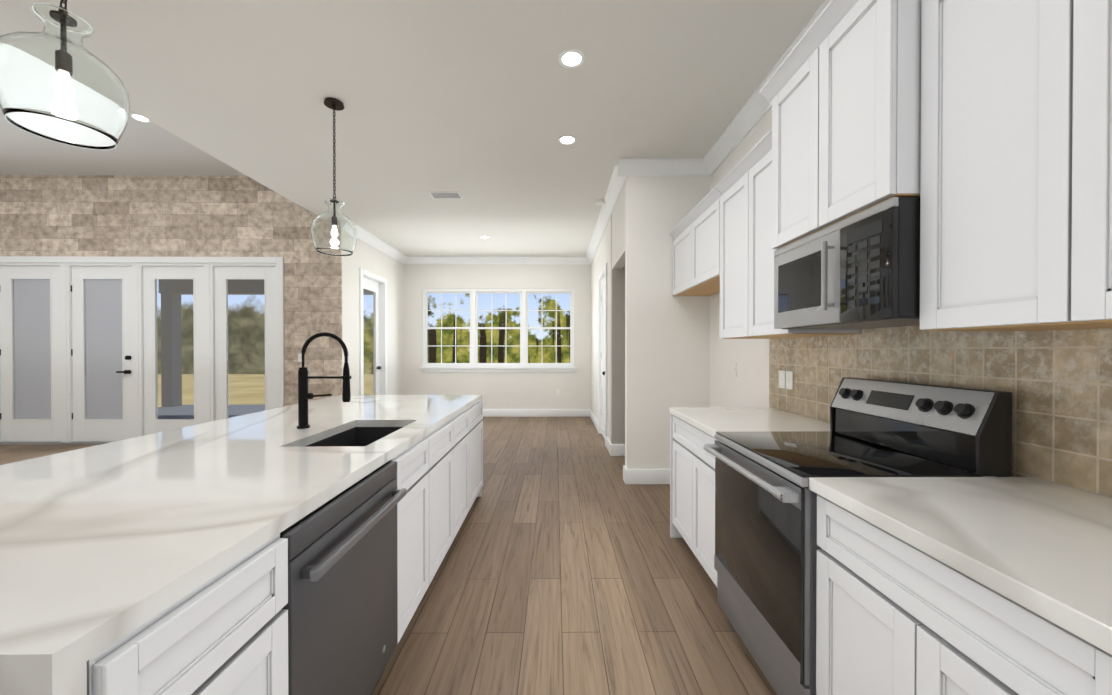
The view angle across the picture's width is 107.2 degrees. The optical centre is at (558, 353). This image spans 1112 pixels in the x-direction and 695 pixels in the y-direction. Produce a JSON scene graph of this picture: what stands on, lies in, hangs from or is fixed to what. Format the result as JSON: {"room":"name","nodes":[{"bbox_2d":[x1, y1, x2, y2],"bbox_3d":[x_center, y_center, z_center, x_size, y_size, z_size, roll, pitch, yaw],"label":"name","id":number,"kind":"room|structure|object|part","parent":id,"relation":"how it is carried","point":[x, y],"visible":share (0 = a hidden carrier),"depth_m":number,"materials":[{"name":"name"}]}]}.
{"room":"kitchen","nodes":[
{"label":"kitchen","id":0,"kind":"room"},
{"bbox_2d":[0,108,245,175],"bbox_3d":[-6.271,-2.585,1.248,6.017,0.250,9.387,0,0,-1],"label":"ceiling","id":1,"kind":"structure","parent":0,"point":[145,148],"depth_m":5.18,"materials":[{"name":"paint"}]},
{"bbox_2d":[130,113,150,122],"bbox_3d":[-4.407,-2.477,4.322,0.163,0.006,0.163,0,1,45],"label":"recessed light","id":2,"kind":"object","parent":1,"relation":"in","point":[135,116],"depth_m":4.33,"materials":[{"name":"white plastic"}]},
{"bbox_2d":[0,175,341,405],"bbox_3d":[-6.193,-0.602,5.856,6.255,3.775,0.200,0,0,-1],"label":"stone wall","id":3,"kind":"structure","parent":0,"point":[141,216],"depth_m":5.76,"materials":[{"name":"stone"}]},
{"bbox_2d":[0,256,283,444],"bbox_3d":[-5.935,-0.033,5.846,4.122,2.636,0.212,0,0,-1],"label":"doors","id":4,"kind":"structure","parent":3,"relation":"in","point":[78,352],"depth_m":5.80,"materials":[{"name":"white wood"}]},
{"bbox_2d":[298,354,301,361],"bbox_3d":[-3.640,0.066,5.780,0.075,0.118,0.007,0,0,-1],"label":"light switch","id":5,"kind":"object","parent":3,"relation":"attached to","point":[300,360],"depth_m":5.78,"materials":[{"name":"white plastic"}]},
{"bbox_2d":[342,238,403,394],"bbox_3d":[-3.151,-0.305,6.986,0.150,3.165,2.363,0,0,-1],"label":"wall","id":6,"kind":"structure","parent":0,"point":[368,257],"depth_m":6.84,"materials":[{"name":"beige paint"}]},
{"bbox_2d":[359,268,386,394],"bbox_3d":[-3.136,-0.019,6.820,0.165,2.596,0.992,0,0,-1],"label":"patio door","id":7,"kind":"structure","parent":6,"relation":"in","point":[375,284],"depth_m":7.10,"materials":[{"name":"white"}]},
{"bbox_2d":[353,222,408,263],"bbox_3d":[-3.017,-1.824,6.908,0.115,0.125,2.263,0,0,-1],"label":"crown molding","id":8,"kind":"structure","parent":6,"relation":"attached to","point":[363,235],"depth_m":6.92,"materials":[{"name":"white wood"}]},
{"bbox_2d":[0,415,776,694],"bbox_3d":[-2.940,1.367,2.510,12.700,0.120,11.800,0,0,-1],"label":"floor","id":9,"kind":"structure","parent":0,"point":[569,565],"depth_m":2.23,"materials":[{"name":"brown wood"}]},
{"bbox_2d":[0,332,482,694],"bbox_3d":[-1.291,0.601,2.135,1.351,1.418,3.190,0,0,-1],"label":"kitchen island","id":10,"kind":"object","parent":9,"relation":"on","point":[302,546],"visible":1,"depth_m":1.10,"materials":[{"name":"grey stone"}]},
{"bbox_2d":[297,332,350,428],"bbox_3d":[-1.223,0.141,2.138,0.278,0.498,0.060,0,0,-1],"label":"faucet","id":11,"kind":"object","parent":10,"relation":"on","point":[303,395],"depth_m":2.13,"materials":[{"name":"black metal"}]},
{"bbox_2d":[280,461,406,694],"bbox_3d":[-0.925,0.872,1.340,0.632,0.862,0.674,0,0,-1],"label":"dishwasher","id":12,"kind":"object","parent":10,"relation":"in","point":[342,606],"depth_m":1.26,"materials":[{"name":"grey metal"}]},
{"bbox_2d":[304,427,402,446],"bbox_3d":[-0.996,0.546,2.052,0.376,0.229,0.676,0,0,-1],"label":"sink basin","id":13,"kind":"object","parent":10,"relation":"in","point":[347,436],"depth_m":2.34,"materials":[{"name":"grey metal"}]},
{"bbox_2d":[669,412,708,574],"bbox_3d":[1.151,0.867,2.469,0.712,0.881,0.890,0,0,-1],"label":"base cabinet","id":14,"kind":"object","parent":9,"relation":"on","point":[689,444],"depth_m":2.50,"materials":[{"name":"grey wood"}]},
{"bbox_2d":[709,432,1000,694],"bbox_3d":[1.121,0.865,1.673,0.668,0.896,0.864,0,0,-1],"label":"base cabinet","id":15,"kind":"object","parent":9,"relation":"on","point":[767,532],"depth_m":1.50,"materials":[{"name":"grey metal"}]},
{"bbox_2d":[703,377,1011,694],"bbox_3d":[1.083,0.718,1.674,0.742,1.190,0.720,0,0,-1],"label":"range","id":16,"kind":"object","parent":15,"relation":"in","point":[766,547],"depth_m":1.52,"materials":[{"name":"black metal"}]},
{"bbox_2d":[825,500,1111,694],"bbox_3d":[1.166,0.877,0.925,0.710,0.881,0.806,0,0,-1],"label":"base cabinet","id":17,"kind":"object","parent":9,"relation":"on","point":[898,621],"depth_m":0.92,"materials":[{"name":"grey wood"}]},
{"bbox_2d":[669,408,1111,659],"bbox_3d":[1.152,0.416,0.826,0.740,0.043,4.170,0,0,-1],"label":"countertop","id":18,"kind":"structure","parent":17,"relation":"on","point":[1042,546],"depth_m":1.05,"materials":[{"name":"white stone"}]},
{"bbox_2d":[0,0,823,256],"bbox_3d":[0.068,-2.288,2.514,6.683,0.860,11.800,0,0,-1],"label":"ceiling","id":19,"kind":"structure","parent":0,"point":[481,107],"depth_m":2.93,"materials":[{"name":"paint"}]},
{"bbox_2d":[0,0,130,149],"bbox_3d":[-1.653,-1.293,1.367,0.309,1.112,0.309,0,0,-1],"label":"pendant light","id":20,"kind":"object","parent":19,"relation":"hanging from","point":[60,83],"visible":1,"depth_m":1.31,"materials":[{"name":"clear glass"}]},
{"bbox_2d":[310,97,357,255],"bbox_3d":[-1.668,-1.304,3.048,0.309,1.112,0.308,0,0,-1],"label":"pendant light","id":21,"kind":"object","parent":19,"relation":"hanging from","point":[333,229],"visible":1,"depth_m":2.98,"materials":[{"name":"clear glass"}]},
{"bbox_3d":[-1.668,-0.939,3.051,0.308,0.381,0.308,0,0,-1],"label":"lamp shade","id":22,"kind":"part","parent":21,"relation":"part of","materials":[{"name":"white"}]},
{"bbox_2d":[428,192,462,198],"bbox_3d":[-1.339,-1.868,4.861,0.360,0.009,0.200,0,0,-1],"label":"ceiling vent","id":23,"kind":"object","parent":19,"relation":"in","point":[445,195],"visible":1,"depth_m":4.85,"materials":[{"name":"white metal"}]},
{"bbox_2d":[558,135,576,144],"bbox_3d":[0.074,-1.862,3.584,0.163,0.006,0.163,0,1,45],"label":"recessed light","id":24,"kind":"object","parent":19,"relation":"in","point":[565,139],"depth_m":3.57,"materials":[{"name":"white"}]},
{"bbox_2d":[559,49,584,67],"bbox_3d":[0.081,-1.855,2.587,0.163,0.006,0.163,0,1,45],"label":"recessed light","id":25,"kind":"object","parent":19,"relation":"in","point":[571,58],"depth_m":2.58,"materials":[{"name":"white plastic"}]},
{"bbox_2d":[595,199,605,204],"bbox_3d":[0.516,-1.857,5.051,0.136,0.034,0.136,0,0,-1],"label":"smoke detector","id":26,"kind":"object","parent":19,"relation":"attached to","point":[600,202],"visible":0.9,"depth_m":5.01,"materials":[{"name":"white plastic"}]},
{"bbox_2d":[404,264,590,408],"bbox_3d":[-1.239,-0.313,8.265,3.995,3.165,0.160,0,0,-1],"label":"wall","id":27,"kind":"structure","parent":0,"point":[516,390],"depth_m":8.19,"materials":[{"name":"beige paint"}]},
{"bbox_2d":[409,257,584,263],"bbox_3d":[-1.286,-1.832,8.117,3.600,0.125,0.115,0,0,-1],"label":"crown molding","id":28,"kind":"structure","parent":27,"relation":"attached to","point":[412,260],"depth_m":8.12,"materials":[{"name":"white wood"}]},
{"bbox_2d":[419,289,576,371],"bbox_3d":[-1.202,-0.449,8.210,3.127,1.657,0.150,0,0,-1],"label":"window","id":29,"kind":"structure","parent":27,"relation":"in","point":[474,365],"depth_m":8.20,"materials":[{"name":"white"}]},
{"bbox_2d":[483,409,588,416],"bbox_3d":[-1.224,1.195,8.186,3.725,0.150,0.018,0,0,-1],"label":"baseboard","id":30,"kind":"structure","parent":27,"relation":"attached to","point":[486,412],"depth_m":8.18,"materials":[{"name":"white"}]},
{"bbox_2d":[591,176,639,468],"bbox_3d":[0.717,-0.299,6.128,0.120,3.165,4.150,0,0,-1],"label":"wall","id":31,"kind":"structure","parent":0,"point":[626,212],"depth_m":4.06,"materials":[{"name":"beige paint"}]},
{"bbox_2d":[589,409,597,430],"bbox_3d":[0.637,1.200,7.407,0.018,0.150,1.530,0,0,-1],"label":"baseboard","id":32,"kind":"structure","parent":31,"relation":"attached to","point":[591,415],"depth_m":7.42,"materials":[{"name":"white"}]},
{"bbox_2d":[598,263,606,446],"bbox_3d":[0.693,0.024,6.109,0.166,2.520,0.990,0,0,-1],"label":"pantry door","id":33,"kind":"structure","parent":31,"relation":"in","point":[602,353],"depth_m":6.34,"materials":[{"name":"white wood"}]},
{"bbox_2d":[585,158,628,263],"bbox_3d":[0.600,-1.819,6.059,0.115,0.125,4.265,0,0,-1],"label":"crown molding","id":34,"kind":"structure","parent":31,"relation":"attached to","point":[620,173],"depth_m":4.91,"materials":[{"name":"white wood"}]},
{"bbox_2d":[606,437,610,453],"bbox_3d":[0.656,1.213,5.367,0.018,0.150,0.450,0,0,-1],"label":"baseboard","id":35,"kind":"structure","parent":31,"relation":"attached to","point":[608,442],"depth_m":5.34,"materials":[{"name":"white"}]},
{"bbox_2d":[611,214,624,443],"bbox_3d":[2.026,-0.293,5.204,2.720,3.165,0.120,0,0,-1],"label":"wall","id":36,"kind":"structure","parent":0,"point":[617,356],"depth_m":5.12,"materials":[{"name":"beige paint"}]},
{"bbox_2d":[610,443,624,455],"bbox_3d":[1.957,1.215,5.144,2.618,0.150,0.018,0,0,-1],"label":"baseboard","id":37,"kind":"structure","parent":36,"relation":"attached to","point":[615,449],"depth_m":5.12,"materials":[{"name":"white"}]},
{"bbox_2d":[640,176,709,468],"bbox_3d":[1.230,-0.286,4.117,0.810,3.165,0.120,0,0,-1],"label":"wall","id":38,"kind":"structure","parent":0,"point":[667,349],"depth_m":4.06,"materials":[{"name":"beige paint"}]},
{"bbox_2d":[624,467,669,483],"bbox_3d":[1.055,1.222,4.056,0.793,0.150,0.026,0,0,-1],"label":"baseboard","id":39,"kind":"structure","parent":38,"relation":"attached to","point":[646,476],"depth_m":4.05,"materials":[{"name":"white"}]},
{"bbox_2d":[629,158,700,176],"bbox_3d":[1.032,-1.805,3.987,0.660,0.125,0.115,0,0,-1],"label":"crown molding","id":40,"kind":"structure","parent":38,"relation":"attached to","point":[690,167],"depth_m":3.99,"materials":[{"name":"white wood"}]},
{"bbox_2d":[710,108,771,406],"bbox_3d":[1.599,-0.261,0.350,0.140,3.165,7.420,0,0,-1],"label":"wall","id":41,"kind":"structure","parent":0,"point":[748,386],"depth_m":3.43,"materials":[{"name":"beige paint"}]},
{"bbox_2d":[669,216,712,295],"bbox_3d":[1.310,-0.871,3.729,0.373,0.611,0.642,0,0,-1],"label":"upper cabinet","id":42,"kind":"object","parent":41,"relation":"attached to","point":[680,245],"depth_m":3.80,"materials":[{"name":"grey wood"}]},
{"bbox_2d":[689,192,712,287],"bbox_3d":[1.314,-0.868,3.209,0.373,0.611,0.642,0,0,-1],"label":"upper cabinet","id":43,"kind":"object","parent":41,"relation":"attached to","point":[701,218],"depth_m":3.26,"materials":[{"name":"grey wood"}]},
{"bbox_2d":[713,164,740,338],"bbox_3d":[1.319,-0.637,2.674,0.373,1.066,0.553,0,0,-1],"label":"upper cabinet","id":44,"kind":"object","parent":41,"relation":"attached to","point":[727,194],"depth_m":2.75,"materials":[{"name":"grey wood"}]},
{"bbox_2d":[697,0,830,176],"bbox_3d":[1.471,-1.782,0.439,0.115,0.125,7.220,0,0,-1],"label":"crown molding","id":45,"kind":"structure","parent":41,"relation":"attached to","point":[752,112],"depth_m":3.19,"materials":[{"name":"white wood"}]},
{"bbox_2d":[741,136,868,339],"bbox_3d":[1.323,-0.634,2.275,0.373,1.066,0.488,0,0,-1],"label":"upper cabinet","id":46,"kind":"object","parent":41,"relation":"attached to","point":[754,258],"depth_m":2.38,"materials":[{"name":"grey wood"}]},
{"bbox_2d":[765,0,916,251],"bbox_3d":[1.284,-0.917,1.665,0.462,0.811,0.720,0,0,-1],"label":"upper cabinet","id":47,"kind":"object","parent":41,"relation":"attached to","point":[841,140],"depth_m":1.53,"materials":[{"name":"grey wood"}]},
{"bbox_2d":[769,196,916,331],"bbox_3d":[1.284,-0.315,1.669,0.444,0.394,0.712,0,0,-1],"label":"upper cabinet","id":48,"kind":"object","parent":41,"relation":"attached to","point":[891,232],"depth_m":1.51,"materials":[{"name":"grey metal"}]},
{"bbox_2d":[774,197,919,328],"bbox_3d":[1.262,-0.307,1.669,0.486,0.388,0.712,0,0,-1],"label":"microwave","id":49,"kind":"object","parent":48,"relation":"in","point":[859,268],"depth_m":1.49,"materials":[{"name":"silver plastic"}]},
{"bbox_2d":[909,0,1111,335],"bbox_3d":[1.333,-0.636,1.082,0.373,1.126,0.443,0,0,-1],"label":"upper cabinet","id":50,"kind":"object","parent":41,"relation":"attached to","point":[971,53],"depth_m":1.15,"materials":[{"name":"grey wood"}]},
{"bbox_2d":[1025,0,1111,327],"bbox_3d":[1.336,-0.634,0.729,0.373,1.126,0.508,0,0,-1],"label":"upper cabinet","id":51,"kind":"object","parent":41,"relation":"attached to","point":[1068,43],"depth_m":0.93,"materials":[{"name":"grey wood"}]},
{"label":"outside","id":52,"kind":"structure","parent":0,"visible":0},
{"bbox_2d":[157,279,569,373],"bbox_3d":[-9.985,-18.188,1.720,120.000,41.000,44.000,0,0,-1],"label":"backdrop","id":53,"kind":"structure","parent":52,"point":[506,345],"depth_m":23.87,"materials":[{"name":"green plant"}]},
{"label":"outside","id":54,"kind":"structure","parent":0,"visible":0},
{"bbox_2d":[158,374,373,406],"bbox_3d":[-9.985,1.371,1.847,120.000,0.001,44.000,0,0,-1],"label":"lawn","id":55,"kind":"structure","parent":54,"point":[249,395],"depth_m":14.89,"materials":[{"name":"plant"}]},
{"bbox_2d":[158,279,372,414],"bbox_3d":[-6.292,-0.279,8.018,6.095,3.300,4.103,0,0,-1],"label":"porch","id":56,"kind":"object","parent":55,"relation":"on","point":[175,286],"depth_m":9.60,"materials":[{"name":"concrete"}]}
]}

